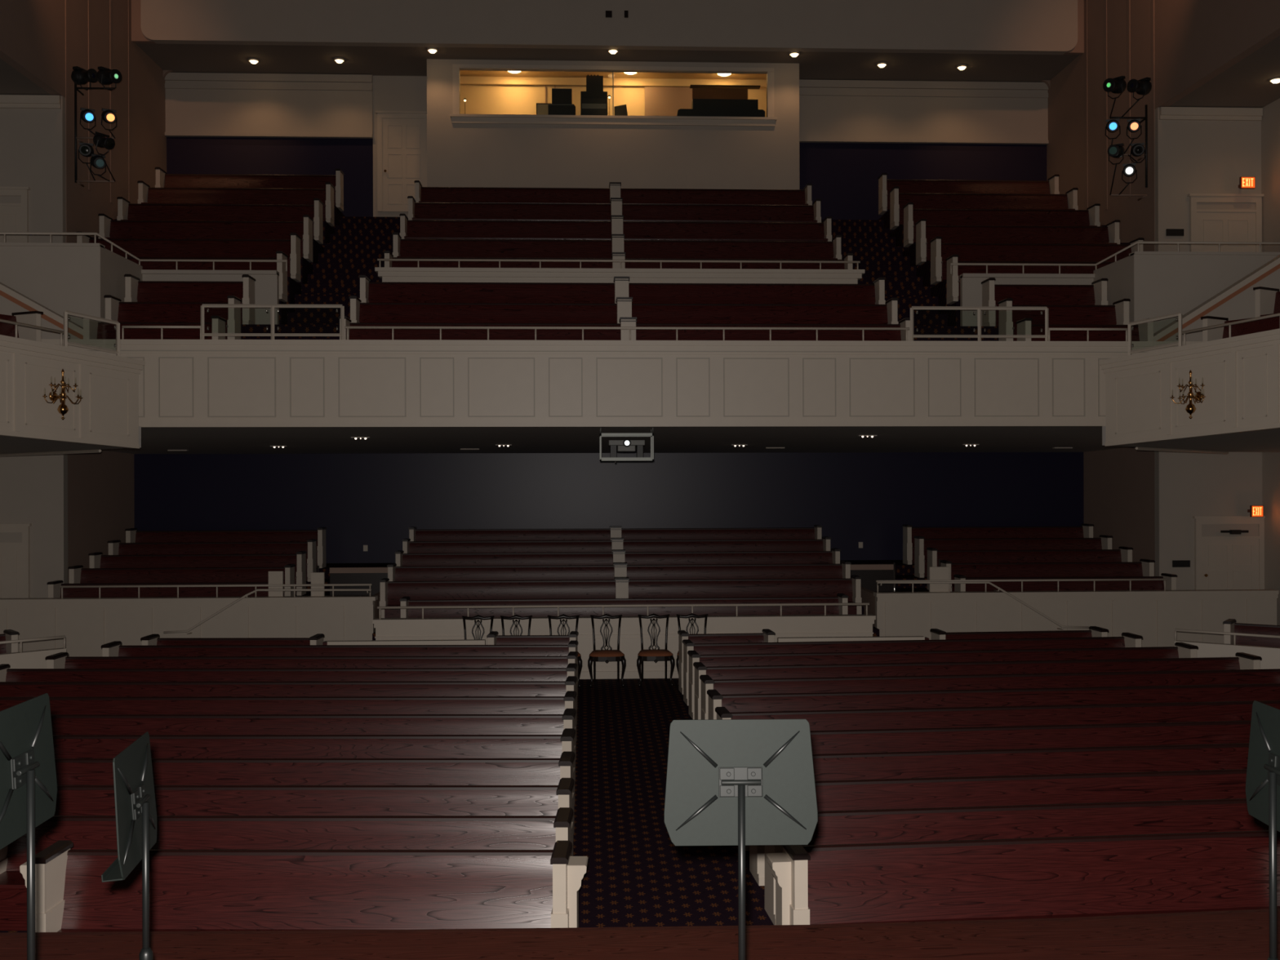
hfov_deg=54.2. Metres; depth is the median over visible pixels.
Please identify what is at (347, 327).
railing
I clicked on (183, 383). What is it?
balcony front
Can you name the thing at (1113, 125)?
spotlight
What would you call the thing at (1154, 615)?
wall
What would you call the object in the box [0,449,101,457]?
trim
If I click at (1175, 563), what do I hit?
plaque
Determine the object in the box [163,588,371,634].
handrail
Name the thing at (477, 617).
carved chair
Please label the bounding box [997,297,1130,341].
pew
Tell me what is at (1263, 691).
pew
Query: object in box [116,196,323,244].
pew
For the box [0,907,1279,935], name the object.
trim
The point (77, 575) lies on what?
pew
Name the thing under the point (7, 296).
trim
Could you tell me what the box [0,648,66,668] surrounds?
wall
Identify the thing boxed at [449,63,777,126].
window
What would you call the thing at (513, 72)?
ceiling lamp
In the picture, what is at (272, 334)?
railing
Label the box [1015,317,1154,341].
pew
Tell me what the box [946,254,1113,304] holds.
pew
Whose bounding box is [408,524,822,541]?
pew
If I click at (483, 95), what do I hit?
wall
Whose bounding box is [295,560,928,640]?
floor
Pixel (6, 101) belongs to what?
trim
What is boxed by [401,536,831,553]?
pew
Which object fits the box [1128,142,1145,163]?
spotlight
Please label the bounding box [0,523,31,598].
door
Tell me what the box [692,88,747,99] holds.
panel
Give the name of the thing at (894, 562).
chrome post
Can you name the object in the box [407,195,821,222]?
pew
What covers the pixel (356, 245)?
floor
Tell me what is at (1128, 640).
pew
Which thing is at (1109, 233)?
pew
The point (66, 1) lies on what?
trim
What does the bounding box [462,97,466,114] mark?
desk lamp
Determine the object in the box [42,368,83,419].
chandelier
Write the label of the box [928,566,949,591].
wall
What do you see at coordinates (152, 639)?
pew
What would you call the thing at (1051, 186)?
pew
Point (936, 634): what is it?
pew
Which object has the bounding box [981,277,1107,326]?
pew
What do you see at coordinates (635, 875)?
floor
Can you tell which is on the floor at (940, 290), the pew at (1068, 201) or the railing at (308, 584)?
the pew at (1068, 201)
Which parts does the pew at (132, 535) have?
panel, armrest, backrest, rail, armrest, panel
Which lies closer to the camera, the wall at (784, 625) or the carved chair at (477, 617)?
the carved chair at (477, 617)
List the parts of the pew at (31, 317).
backrest, panel, armrest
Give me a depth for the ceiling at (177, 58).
30.10 m
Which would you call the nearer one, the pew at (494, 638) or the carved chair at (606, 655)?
the pew at (494, 638)
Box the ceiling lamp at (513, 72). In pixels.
[508,71,520,73]
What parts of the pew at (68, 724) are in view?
rail, backrest, armrest, panel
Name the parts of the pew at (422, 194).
panel, seat, backrest, rail, rail, backrest, seat, panel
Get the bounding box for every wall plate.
[605,10,612,17]
[624,10,628,17]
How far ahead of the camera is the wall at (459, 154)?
30.20 m
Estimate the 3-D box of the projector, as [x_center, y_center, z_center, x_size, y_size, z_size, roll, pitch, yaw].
[-0.213,-0.455,19.798,0.569,0.375,0.425,0,0,-3]
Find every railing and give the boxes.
[0,231,287,271]
[0,319,64,346]
[0,635,65,652]
[60,583,372,598]
[121,325,200,339]
[344,325,909,341]
[377,258,860,269]
[377,602,869,618]
[875,578,1166,592]
[950,241,1279,274]
[1048,328,1127,341]
[1174,628,1279,644]
[1182,312,1279,345]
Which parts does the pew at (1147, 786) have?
panel, backrest, rail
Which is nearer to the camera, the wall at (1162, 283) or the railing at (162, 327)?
the railing at (162, 327)
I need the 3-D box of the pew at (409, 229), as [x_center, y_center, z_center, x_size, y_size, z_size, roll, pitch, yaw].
[-0.482,-5.159,26.563,9.140,0.880,0.525,0,0,-3]
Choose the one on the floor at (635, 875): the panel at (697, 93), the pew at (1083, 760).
the pew at (1083, 760)
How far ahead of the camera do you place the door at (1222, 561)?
25.81 m
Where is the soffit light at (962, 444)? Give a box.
[962,444,978,446]
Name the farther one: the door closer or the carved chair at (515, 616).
the door closer
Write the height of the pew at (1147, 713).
0.875 m
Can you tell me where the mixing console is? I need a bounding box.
[676,98,764,116]
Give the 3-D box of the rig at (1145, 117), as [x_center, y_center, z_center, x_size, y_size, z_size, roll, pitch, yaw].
[9.918,-6.690,25.566,0.788,1.848,0.445,0,0,-3]
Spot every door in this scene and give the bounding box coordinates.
[0,186,31,242]
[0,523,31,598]
[375,111,426,212]
[1187,193,1263,252]
[1192,515,1265,590]
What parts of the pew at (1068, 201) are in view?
armrest, panel, rail, backrest, seat, armrest, panel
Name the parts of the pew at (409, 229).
panel, seat, backrest, rail, rail, backrest, seat, armrest, panel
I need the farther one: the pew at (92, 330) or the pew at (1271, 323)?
the pew at (92, 330)
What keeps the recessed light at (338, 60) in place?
in the ceiling at (177, 58)
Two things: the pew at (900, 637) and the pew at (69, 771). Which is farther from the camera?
the pew at (900, 637)
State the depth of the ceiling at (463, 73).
32.67 m
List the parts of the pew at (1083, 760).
panel, rail, backrest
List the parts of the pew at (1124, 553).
panel, armrest, rail, backrest, armrest, panel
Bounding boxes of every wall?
[0,0,166,583]
[0,96,67,598]
[0,242,104,327]
[0,295,80,339]
[0,334,145,448]
[0,595,377,656]
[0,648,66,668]
[103,248,279,324]
[131,0,1084,54]
[133,452,1084,563]
[164,72,1048,217]
[166,137,1046,219]
[268,571,324,596]
[372,591,380,631]
[372,614,875,679]
[374,266,864,284]
[426,58,799,189]
[460,76,766,116]
[861,586,875,626]
[873,589,1279,647]
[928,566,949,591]
[960,256,1130,326]
[1046,0,1279,576]
[1099,328,1279,446]
[1128,251,1279,333]
[1154,107,1262,590]
[1164,268,1279,341]
[1174,640,1279,669]
[1261,97,1279,625]
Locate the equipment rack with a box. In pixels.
[580,91,607,115]
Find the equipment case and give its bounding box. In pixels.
[547,103,575,115]
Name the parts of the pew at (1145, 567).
panel, armrest, rail, backrest, armrest, panel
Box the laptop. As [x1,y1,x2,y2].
[614,104,627,115]
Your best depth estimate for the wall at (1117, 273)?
23.21 m
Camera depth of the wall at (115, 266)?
22.57 m
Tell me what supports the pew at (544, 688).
on the floor at (635, 875)
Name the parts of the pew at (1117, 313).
armrest, panel, seat, rail, backrest, panel, armrest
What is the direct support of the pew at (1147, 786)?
on the floor at (635, 875)
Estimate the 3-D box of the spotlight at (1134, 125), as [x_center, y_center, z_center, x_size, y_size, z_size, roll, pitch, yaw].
[9.904,-6.922,25.086,0.291,0.654,0.535,0,0,9]
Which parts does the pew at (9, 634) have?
backrest, panel, armrest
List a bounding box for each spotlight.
[71,66,103,90]
[78,142,95,181]
[80,107,96,134]
[89,153,110,181]
[93,131,115,181]
[96,66,122,90]
[101,108,117,138]
[1102,75,1126,118]
[1105,118,1120,145]
[1106,142,1124,195]
[1119,163,1137,195]
[1120,77,1151,117]
[1124,118,1142,154]
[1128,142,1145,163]
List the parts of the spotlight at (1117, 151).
hanging arm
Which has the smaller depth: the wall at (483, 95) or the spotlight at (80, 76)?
the spotlight at (80, 76)
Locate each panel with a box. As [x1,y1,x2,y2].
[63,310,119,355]
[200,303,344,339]
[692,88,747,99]
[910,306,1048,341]
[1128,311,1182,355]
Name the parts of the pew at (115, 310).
armrest, panel, backrest, rail, seat, panel, armrest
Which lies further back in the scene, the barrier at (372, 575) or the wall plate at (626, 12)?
the wall plate at (626, 12)
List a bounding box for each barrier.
[329,567,387,595]
[850,564,893,591]
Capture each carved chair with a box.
[462,614,494,639]
[500,614,532,635]
[547,613,582,687]
[587,613,626,687]
[636,613,675,686]
[675,613,708,685]
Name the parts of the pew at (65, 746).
rail, backrest, armrest, panel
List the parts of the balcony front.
panel moulding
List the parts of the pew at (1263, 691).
panel, armrest, backrest, rail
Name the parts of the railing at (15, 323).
post, rail, post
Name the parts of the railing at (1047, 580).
rail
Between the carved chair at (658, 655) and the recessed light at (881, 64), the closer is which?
the carved chair at (658, 655)
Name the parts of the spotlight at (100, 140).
hanging arm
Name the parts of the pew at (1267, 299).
armrest, backrest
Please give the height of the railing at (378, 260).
0.184 m
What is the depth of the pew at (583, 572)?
24.92 m
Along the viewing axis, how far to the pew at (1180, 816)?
10.33 m
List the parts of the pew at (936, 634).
panel, armrest, rail, backrest, armrest, panel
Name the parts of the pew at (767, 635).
panel, armrest, backrest, rail, panel, armrest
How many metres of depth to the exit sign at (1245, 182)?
25.52 m
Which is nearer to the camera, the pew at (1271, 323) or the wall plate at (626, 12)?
the pew at (1271, 323)
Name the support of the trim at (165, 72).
attached to the wall at (198, 104)
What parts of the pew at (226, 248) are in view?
panel, backrest, rail, seat, panel, armrest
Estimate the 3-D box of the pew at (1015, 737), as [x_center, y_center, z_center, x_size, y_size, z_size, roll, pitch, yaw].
[4.271,2.983,13.064,6.770,0.864,0.525,0,0,-6]
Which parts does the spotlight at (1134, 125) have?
hanging arm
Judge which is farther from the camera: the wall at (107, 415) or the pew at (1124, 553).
the pew at (1124, 553)
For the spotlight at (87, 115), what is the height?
0.501 m
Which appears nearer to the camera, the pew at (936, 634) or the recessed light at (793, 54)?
the pew at (936, 634)
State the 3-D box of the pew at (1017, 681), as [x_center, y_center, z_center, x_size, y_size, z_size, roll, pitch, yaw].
[4.744,2.891,15.909,7.970,0.891,0.525,0,0,-6]
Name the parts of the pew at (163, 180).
panel, armrest, backrest, rail, seat, panel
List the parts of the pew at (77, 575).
panel, armrest, backrest, rail, panel, armrest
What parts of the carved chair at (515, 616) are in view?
crest rail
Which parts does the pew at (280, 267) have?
rail, backrest, panel, armrest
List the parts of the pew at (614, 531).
panel, armrest, backrest, rail, backrest, rail, panel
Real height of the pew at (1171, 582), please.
0.880 m
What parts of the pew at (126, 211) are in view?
panel, armrest, seat, backrest, rail, panel, armrest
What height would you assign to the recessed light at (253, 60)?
0.090 m
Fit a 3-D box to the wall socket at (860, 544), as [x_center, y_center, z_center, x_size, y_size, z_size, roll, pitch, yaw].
[5.200,1.532,29.450,0.100,0.140,0.020,0,0,-3]
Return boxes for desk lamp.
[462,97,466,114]
[607,94,611,115]
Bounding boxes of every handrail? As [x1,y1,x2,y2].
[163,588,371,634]
[877,581,1088,630]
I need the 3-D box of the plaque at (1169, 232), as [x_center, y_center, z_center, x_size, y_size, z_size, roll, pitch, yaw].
[11.041,-5.108,25.797,0.360,0.140,0.040,0,0,-3]
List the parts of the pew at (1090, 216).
armrest, panel, rail, backrest, seat, armrest, panel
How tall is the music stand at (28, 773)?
1.622 m
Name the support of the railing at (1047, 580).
on the wall at (1154, 615)
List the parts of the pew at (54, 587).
panel, armrest, backrest, rail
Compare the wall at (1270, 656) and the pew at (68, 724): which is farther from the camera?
the wall at (1270, 656)
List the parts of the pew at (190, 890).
panel, armrest, seat, backrest, rail, panel, armrest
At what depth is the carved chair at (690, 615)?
20.38 m
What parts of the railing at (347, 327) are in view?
rail, post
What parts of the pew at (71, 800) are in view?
backrest, rail, armrest, panel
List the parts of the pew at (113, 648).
panel, armrest, backrest, rail, armrest, panel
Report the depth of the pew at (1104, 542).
27.31 m
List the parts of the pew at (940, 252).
armrest, panel, seat, rail, backrest, panel, armrest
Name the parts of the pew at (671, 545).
panel, backrest, rail, rail, backrest, panel, armrest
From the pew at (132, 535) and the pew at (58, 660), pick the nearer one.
the pew at (58, 660)
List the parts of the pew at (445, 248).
panel, armrest, seat, rail, backrest, backrest, rail, seat, armrest, panel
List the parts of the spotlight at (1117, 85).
hanging arm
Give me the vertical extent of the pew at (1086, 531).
0.880 m
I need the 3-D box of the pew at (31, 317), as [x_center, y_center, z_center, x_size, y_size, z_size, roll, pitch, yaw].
[-9.146,-1.996,17.627,0.500,0.880,1.300,0,0,25]
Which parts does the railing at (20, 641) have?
post, rail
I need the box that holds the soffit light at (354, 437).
[351,436,369,439]
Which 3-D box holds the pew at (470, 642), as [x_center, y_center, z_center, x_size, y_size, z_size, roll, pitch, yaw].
[-3.581,2.858,19.024,2.454,0.848,0.270,0,0,-3]
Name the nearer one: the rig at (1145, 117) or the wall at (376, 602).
the wall at (376, 602)
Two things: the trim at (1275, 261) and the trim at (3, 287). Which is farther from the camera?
the trim at (1275, 261)
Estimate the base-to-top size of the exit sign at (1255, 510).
0.236 m
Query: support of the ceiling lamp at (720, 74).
attached to the ceiling at (463, 73)
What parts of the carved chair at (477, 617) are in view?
crest rail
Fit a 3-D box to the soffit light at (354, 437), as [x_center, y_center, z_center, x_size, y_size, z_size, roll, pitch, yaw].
[-4.928,-0.737,22.051,0.320,0.048,0.100,0,0,-3]
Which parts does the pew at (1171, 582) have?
panel, armrest, rail, backrest, armrest, panel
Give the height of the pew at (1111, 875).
0.878 m
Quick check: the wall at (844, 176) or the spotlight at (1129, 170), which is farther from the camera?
the wall at (844, 176)
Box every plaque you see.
[1165,228,1183,235]
[1172,560,1190,567]
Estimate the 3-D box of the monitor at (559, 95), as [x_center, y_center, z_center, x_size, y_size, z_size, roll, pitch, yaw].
[-1.915,-9.372,30.681,0.488,0.392,0.270,0,0,-3]
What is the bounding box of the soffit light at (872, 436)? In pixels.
[857,435,876,437]
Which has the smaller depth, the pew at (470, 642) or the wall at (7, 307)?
the pew at (470, 642)
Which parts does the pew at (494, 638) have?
armrest, panel, backrest, rail, armrest, panel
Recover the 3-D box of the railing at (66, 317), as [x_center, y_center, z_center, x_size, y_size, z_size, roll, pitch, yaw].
[-7.836,-2.075,17.888,0.052,0.597,0.972,0,0,25]
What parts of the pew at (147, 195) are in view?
panel, armrest, seat, backrest, rail, panel, armrest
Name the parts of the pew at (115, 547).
armrest, panel, backrest, rail, panel, armrest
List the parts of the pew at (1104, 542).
armrest, panel, seat, rail, backrest, panel, armrest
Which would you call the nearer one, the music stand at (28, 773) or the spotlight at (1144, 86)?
the music stand at (28, 773)
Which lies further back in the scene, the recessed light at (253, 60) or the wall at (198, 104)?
the wall at (198, 104)
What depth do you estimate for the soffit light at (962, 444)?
25.56 m
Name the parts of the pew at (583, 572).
panel, armrest, backrest, rail, rail, backrest, panel, armrest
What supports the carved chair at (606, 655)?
on the floor at (635, 875)
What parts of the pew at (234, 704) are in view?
rail, backrest, armrest, panel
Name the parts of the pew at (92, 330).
panel, backrest, rail, armrest, panel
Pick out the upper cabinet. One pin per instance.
(659, 100)
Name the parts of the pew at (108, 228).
panel, armrest, seat, backrest, rail, panel, armrest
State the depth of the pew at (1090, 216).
27.07 m
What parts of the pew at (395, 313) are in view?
panel, armrest, backrest, rail, rail, backrest, armrest, panel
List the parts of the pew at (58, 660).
panel, armrest, backrest, rail, armrest, panel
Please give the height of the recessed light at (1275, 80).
0.070 m
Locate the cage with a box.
[599,427,653,461]
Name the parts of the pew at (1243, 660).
armrest, panel, backrest, rail, panel, armrest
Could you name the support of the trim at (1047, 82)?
attached to the wall at (198, 104)
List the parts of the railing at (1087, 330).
post, rail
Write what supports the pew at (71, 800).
on the floor at (635, 875)
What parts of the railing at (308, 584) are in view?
rail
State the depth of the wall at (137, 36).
28.69 m
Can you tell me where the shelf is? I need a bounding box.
[689,84,760,88]
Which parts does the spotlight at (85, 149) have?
hanging arm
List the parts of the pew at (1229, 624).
panel, armrest, backrest, rail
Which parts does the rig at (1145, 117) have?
cross arm, cross arm, cross arm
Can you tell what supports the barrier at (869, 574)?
on the floor at (904, 571)
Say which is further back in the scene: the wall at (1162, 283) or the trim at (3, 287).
the wall at (1162, 283)
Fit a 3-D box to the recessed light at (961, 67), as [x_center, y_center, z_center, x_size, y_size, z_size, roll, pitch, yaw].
[7.888,-10.099,30.631,0.260,0.090,0.260,0,0,-3]
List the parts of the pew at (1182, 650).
panel, armrest, rail, backrest, panel, armrest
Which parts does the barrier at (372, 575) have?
rail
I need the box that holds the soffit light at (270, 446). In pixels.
[270,445,287,448]
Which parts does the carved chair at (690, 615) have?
leg, crest rail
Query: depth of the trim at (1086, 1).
27.17 m
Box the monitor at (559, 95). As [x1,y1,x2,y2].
[551,88,572,103]
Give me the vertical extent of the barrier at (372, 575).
0.772 m
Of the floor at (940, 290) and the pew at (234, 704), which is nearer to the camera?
the pew at (234, 704)
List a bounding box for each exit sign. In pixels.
[1238,176,1255,189]
[1247,505,1263,516]
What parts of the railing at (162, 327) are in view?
post, rail, post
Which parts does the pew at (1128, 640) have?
panel, armrest, rail, backrest, panel, armrest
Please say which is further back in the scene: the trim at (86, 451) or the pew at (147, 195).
the pew at (147, 195)
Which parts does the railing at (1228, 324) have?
post, rail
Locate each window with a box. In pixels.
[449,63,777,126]
[481,69,767,115]
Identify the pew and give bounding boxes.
[0,311,43,342]
[0,629,19,653]
[0,662,577,724]
[0,675,577,726]
[0,690,576,759]
[0,807,573,930]
[19,840,587,932]
[44,651,577,695]
[47,579,284,597]
[50,708,576,782]
[52,728,575,812]
[53,777,573,856]
[54,751,574,840]
[67,564,295,595]
[75,231,301,282]
[81,315,226,339]
[88,551,306,595]
[97,213,313,262]
[101,640,577,696]
[103,294,241,339]
[106,538,316,582]
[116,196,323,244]
[124,250,288,302]
[124,274,255,324]
[124,527,326,568]
[137,180,334,226]
[140,633,324,645]
[155,167,344,211]
[322,639,485,644]
[338,315,910,341]
[349,295,898,324]
[359,275,885,304]
[378,574,862,617]
[383,250,853,269]
[386,560,851,581]
[391,232,841,259]
[394,547,840,566]
[399,213,831,241]
[399,593,848,617]
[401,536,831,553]
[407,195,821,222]
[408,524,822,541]
[413,180,812,204]
[486,631,578,670]
[677,628,775,694]
[682,632,1142,705]
[687,642,1198,719]
[693,652,1262,719]
[699,668,1279,719]
[706,683,1279,719]
[715,700,1279,730]
[745,742,1248,850]
[749,768,1247,885]
[764,798,1268,924]
[766,830,1279,924]
[777,635,928,642]
[809,720,1251,754]
[877,173,1059,214]
[888,186,1078,229]
[902,202,1100,247]
[902,523,1093,564]
[913,534,1112,577]
[915,218,1119,265]
[926,546,1133,590]
[929,236,1144,284]
[929,626,1108,639]
[940,559,1155,591]
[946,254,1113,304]
[953,573,1177,591]
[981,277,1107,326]
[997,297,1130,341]
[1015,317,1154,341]
[1200,315,1279,342]
[1222,618,1279,647]
[1253,286,1279,317]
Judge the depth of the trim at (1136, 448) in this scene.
22.30 m
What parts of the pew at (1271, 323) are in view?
panel, armrest, backrest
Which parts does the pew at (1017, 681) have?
panel, armrest, backrest, rail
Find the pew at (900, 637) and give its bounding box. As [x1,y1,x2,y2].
[777,635,928,642]
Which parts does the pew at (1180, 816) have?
panel, rail, backrest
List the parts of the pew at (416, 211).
panel, seat, backrest, rail, backrest, rail, seat, panel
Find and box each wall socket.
[363,545,368,551]
[858,542,862,547]
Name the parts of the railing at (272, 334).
pane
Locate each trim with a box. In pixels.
[0,94,61,108]
[0,282,83,335]
[0,290,83,339]
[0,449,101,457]
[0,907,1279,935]
[65,0,130,243]
[163,70,173,79]
[1040,80,1050,89]
[1084,0,1155,251]
[1135,447,1228,453]
[1153,254,1279,341]
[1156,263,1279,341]
[1159,106,1262,120]
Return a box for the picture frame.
[536,102,549,115]
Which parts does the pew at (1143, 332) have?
panel, armrest, rail, backrest, panel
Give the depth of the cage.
19.57 m
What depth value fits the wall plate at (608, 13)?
28.97 m
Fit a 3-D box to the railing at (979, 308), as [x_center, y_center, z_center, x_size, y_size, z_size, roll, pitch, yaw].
[5.306,-2.434,19.535,2.194,0.556,0.056,0,0,-3]
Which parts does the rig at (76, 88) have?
cross arm, cross arm, cross arm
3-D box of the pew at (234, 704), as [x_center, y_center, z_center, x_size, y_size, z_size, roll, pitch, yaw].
[-4.508,2.947,14.554,7.515,0.887,0.525,0,0,1]
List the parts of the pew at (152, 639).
armrest, panel, rail, backrest, armrest, panel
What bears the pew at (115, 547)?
on the floor at (904, 571)
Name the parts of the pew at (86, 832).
panel, seat, backrest, rail, armrest, panel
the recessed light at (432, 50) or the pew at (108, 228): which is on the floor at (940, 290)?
the pew at (108, 228)
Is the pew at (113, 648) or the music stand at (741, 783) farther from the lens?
the pew at (113, 648)
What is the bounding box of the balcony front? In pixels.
[40,338,1202,427]
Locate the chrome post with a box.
[893,562,895,591]
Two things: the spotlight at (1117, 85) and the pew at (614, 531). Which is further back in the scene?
the pew at (614, 531)
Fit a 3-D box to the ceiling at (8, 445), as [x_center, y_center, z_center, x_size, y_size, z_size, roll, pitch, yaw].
[-10.434,-0.875,18.013,5.900,0.792,12.282,0,0,-3]
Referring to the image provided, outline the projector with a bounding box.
[608,439,644,462]
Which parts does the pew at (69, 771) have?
rail, backrest, armrest, panel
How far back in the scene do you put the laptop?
30.60 m
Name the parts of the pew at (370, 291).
panel, armrest, backrest, rail, rail, backrest, armrest, panel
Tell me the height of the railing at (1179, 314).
0.602 m
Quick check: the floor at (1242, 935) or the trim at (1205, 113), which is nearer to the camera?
the floor at (1242, 935)
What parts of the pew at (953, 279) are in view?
panel, armrest, seat, backrest, rail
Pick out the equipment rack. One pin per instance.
(592, 103)
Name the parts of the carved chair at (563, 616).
crest rail, leg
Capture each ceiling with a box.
[0,58,51,95]
[0,426,141,453]
[101,426,1132,453]
[135,43,1079,82]
[140,0,1077,54]
[460,71,766,79]
[1102,426,1279,452]
[1168,35,1279,107]
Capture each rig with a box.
[74,83,115,186]
[1110,104,1147,200]
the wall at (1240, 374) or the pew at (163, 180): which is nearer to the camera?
the wall at (1240, 374)
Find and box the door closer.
[1220,529,1248,534]
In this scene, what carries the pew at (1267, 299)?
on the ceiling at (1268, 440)
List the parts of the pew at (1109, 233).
armrest, panel, rail, backrest, seat, armrest, panel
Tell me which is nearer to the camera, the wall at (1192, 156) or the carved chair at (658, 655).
the carved chair at (658, 655)
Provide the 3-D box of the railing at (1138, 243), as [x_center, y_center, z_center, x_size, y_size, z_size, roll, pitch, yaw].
[9.367,-3.988,22.544,7.115,0.289,1.794,0,0,-3]
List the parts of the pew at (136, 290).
panel, armrest, backrest, rail, seat, panel, armrest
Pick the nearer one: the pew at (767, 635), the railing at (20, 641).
the railing at (20, 641)
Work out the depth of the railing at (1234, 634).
19.50 m
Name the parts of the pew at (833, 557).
armrest, panel, backrest, rail, rail, backrest, panel, armrest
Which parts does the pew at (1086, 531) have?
armrest, panel, seat, rail, backrest, panel, armrest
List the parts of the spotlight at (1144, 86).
hanging arm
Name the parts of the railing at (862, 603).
rail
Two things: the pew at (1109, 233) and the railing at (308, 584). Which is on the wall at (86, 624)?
the railing at (308, 584)
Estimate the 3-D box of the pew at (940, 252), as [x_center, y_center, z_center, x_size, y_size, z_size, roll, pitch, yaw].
[7.896,-4.354,24.834,4.180,0.880,0.525,0,0,-3]
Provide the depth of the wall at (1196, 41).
27.02 m
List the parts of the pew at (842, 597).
armrest, panel, rail, panel, armrest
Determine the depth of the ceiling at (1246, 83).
24.46 m
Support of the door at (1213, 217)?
in the wall at (1192, 156)
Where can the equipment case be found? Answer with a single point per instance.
(553, 108)
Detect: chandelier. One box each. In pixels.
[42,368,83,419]
[1170,369,1205,418]
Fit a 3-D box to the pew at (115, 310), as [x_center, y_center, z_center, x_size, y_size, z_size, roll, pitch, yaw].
[-7.713,-2.587,20.635,2.110,0.880,0.525,0,0,-3]
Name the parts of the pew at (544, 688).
backrest, rail, panel, armrest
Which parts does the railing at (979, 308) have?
pane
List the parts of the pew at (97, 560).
armrest, panel, backrest, rail, seat, panel, armrest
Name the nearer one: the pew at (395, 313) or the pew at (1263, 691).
the pew at (1263, 691)
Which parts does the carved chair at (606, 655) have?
leg, leg, crest rail, seat rail, seat, leg, leg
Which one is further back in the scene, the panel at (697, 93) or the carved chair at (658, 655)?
the panel at (697, 93)
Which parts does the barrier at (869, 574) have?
rail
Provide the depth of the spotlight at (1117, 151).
24.37 m
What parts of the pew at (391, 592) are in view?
panel, armrest, seat, backrest, rail, rail, backrest, seat, armrest, panel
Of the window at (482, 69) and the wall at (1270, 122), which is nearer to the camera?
the wall at (1270, 122)
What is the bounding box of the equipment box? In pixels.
[586,74,603,91]
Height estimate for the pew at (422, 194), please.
0.880 m
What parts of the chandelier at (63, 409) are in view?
arm, wall plate, arm, stem, arm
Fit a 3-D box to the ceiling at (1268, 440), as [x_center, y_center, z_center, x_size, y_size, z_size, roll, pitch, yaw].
[10.232,-0.989,19.024,5.920,0.877,12.100,0,0,-3]
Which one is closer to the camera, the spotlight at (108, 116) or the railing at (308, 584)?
the railing at (308, 584)
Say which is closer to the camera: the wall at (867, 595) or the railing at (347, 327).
the railing at (347, 327)
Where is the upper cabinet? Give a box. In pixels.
[644,86,692,115]
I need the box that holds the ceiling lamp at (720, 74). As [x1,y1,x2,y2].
[717,73,730,75]
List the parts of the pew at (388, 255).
panel, armrest, backrest, rail, rail, backrest, armrest, panel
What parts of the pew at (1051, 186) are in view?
panel, seat, rail, backrest, armrest, panel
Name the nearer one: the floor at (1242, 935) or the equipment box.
the floor at (1242, 935)
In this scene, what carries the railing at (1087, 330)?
on the balcony front
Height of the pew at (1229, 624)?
0.970 m
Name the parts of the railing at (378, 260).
rail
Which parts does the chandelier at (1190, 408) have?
arm, stem, arm, wall plate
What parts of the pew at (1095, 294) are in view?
panel, armrest, seat, rail, backrest, armrest, panel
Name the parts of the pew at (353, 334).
panel, armrest, backrest, rail, rail, backrest, armrest, panel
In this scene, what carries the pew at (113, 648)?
on the floor at (635, 875)
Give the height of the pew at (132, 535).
0.880 m
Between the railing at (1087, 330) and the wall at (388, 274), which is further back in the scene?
the wall at (388, 274)
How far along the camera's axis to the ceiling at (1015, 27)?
29.03 m
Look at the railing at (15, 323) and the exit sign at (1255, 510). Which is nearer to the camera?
the railing at (15, 323)
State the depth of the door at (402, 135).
31.19 m
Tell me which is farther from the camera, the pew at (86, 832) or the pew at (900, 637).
the pew at (900, 637)
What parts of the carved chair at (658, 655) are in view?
leg, leg, seat rail, crest rail, seat, leg, leg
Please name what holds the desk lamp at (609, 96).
on the countertop
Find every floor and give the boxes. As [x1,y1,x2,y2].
[0,678,773,932]
[0,911,1279,959]
[91,204,1128,326]
[240,216,998,341]
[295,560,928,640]
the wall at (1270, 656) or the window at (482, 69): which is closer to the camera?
the wall at (1270, 656)
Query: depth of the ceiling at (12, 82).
24.09 m
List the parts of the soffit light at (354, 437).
plate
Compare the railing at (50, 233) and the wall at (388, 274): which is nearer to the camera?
the railing at (50, 233)
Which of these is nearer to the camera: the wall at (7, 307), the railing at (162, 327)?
the railing at (162, 327)
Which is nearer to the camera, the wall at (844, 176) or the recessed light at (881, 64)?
the recessed light at (881, 64)
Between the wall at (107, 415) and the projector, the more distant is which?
the projector
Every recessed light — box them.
[248,57,259,63]
[333,57,344,63]
[426,47,438,53]
[607,48,618,53]
[788,51,799,57]
[876,62,887,67]
[956,64,967,70]
[1268,77,1279,83]
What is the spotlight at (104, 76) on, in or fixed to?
attached to the rig at (76, 88)
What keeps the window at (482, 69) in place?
in the wall at (459, 154)
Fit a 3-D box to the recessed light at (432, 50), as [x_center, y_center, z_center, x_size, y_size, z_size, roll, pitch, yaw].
[-4.867,-10.060,29.318,0.260,0.090,0.260,0,0,-3]
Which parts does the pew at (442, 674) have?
panel, armrest, backrest, rail, armrest, panel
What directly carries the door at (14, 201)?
in the wall at (33, 489)
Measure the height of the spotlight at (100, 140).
0.698 m
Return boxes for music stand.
[0,693,57,959]
[101,731,156,959]
[664,719,817,959]
[1245,700,1279,959]
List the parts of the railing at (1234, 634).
rail, post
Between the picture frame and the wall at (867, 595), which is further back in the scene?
the picture frame
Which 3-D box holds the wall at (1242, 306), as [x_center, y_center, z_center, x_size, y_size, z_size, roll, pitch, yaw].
[10.586,-2.990,21.052,5.020,4.215,0.120,0,0,-3]
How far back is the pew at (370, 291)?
22.00 m

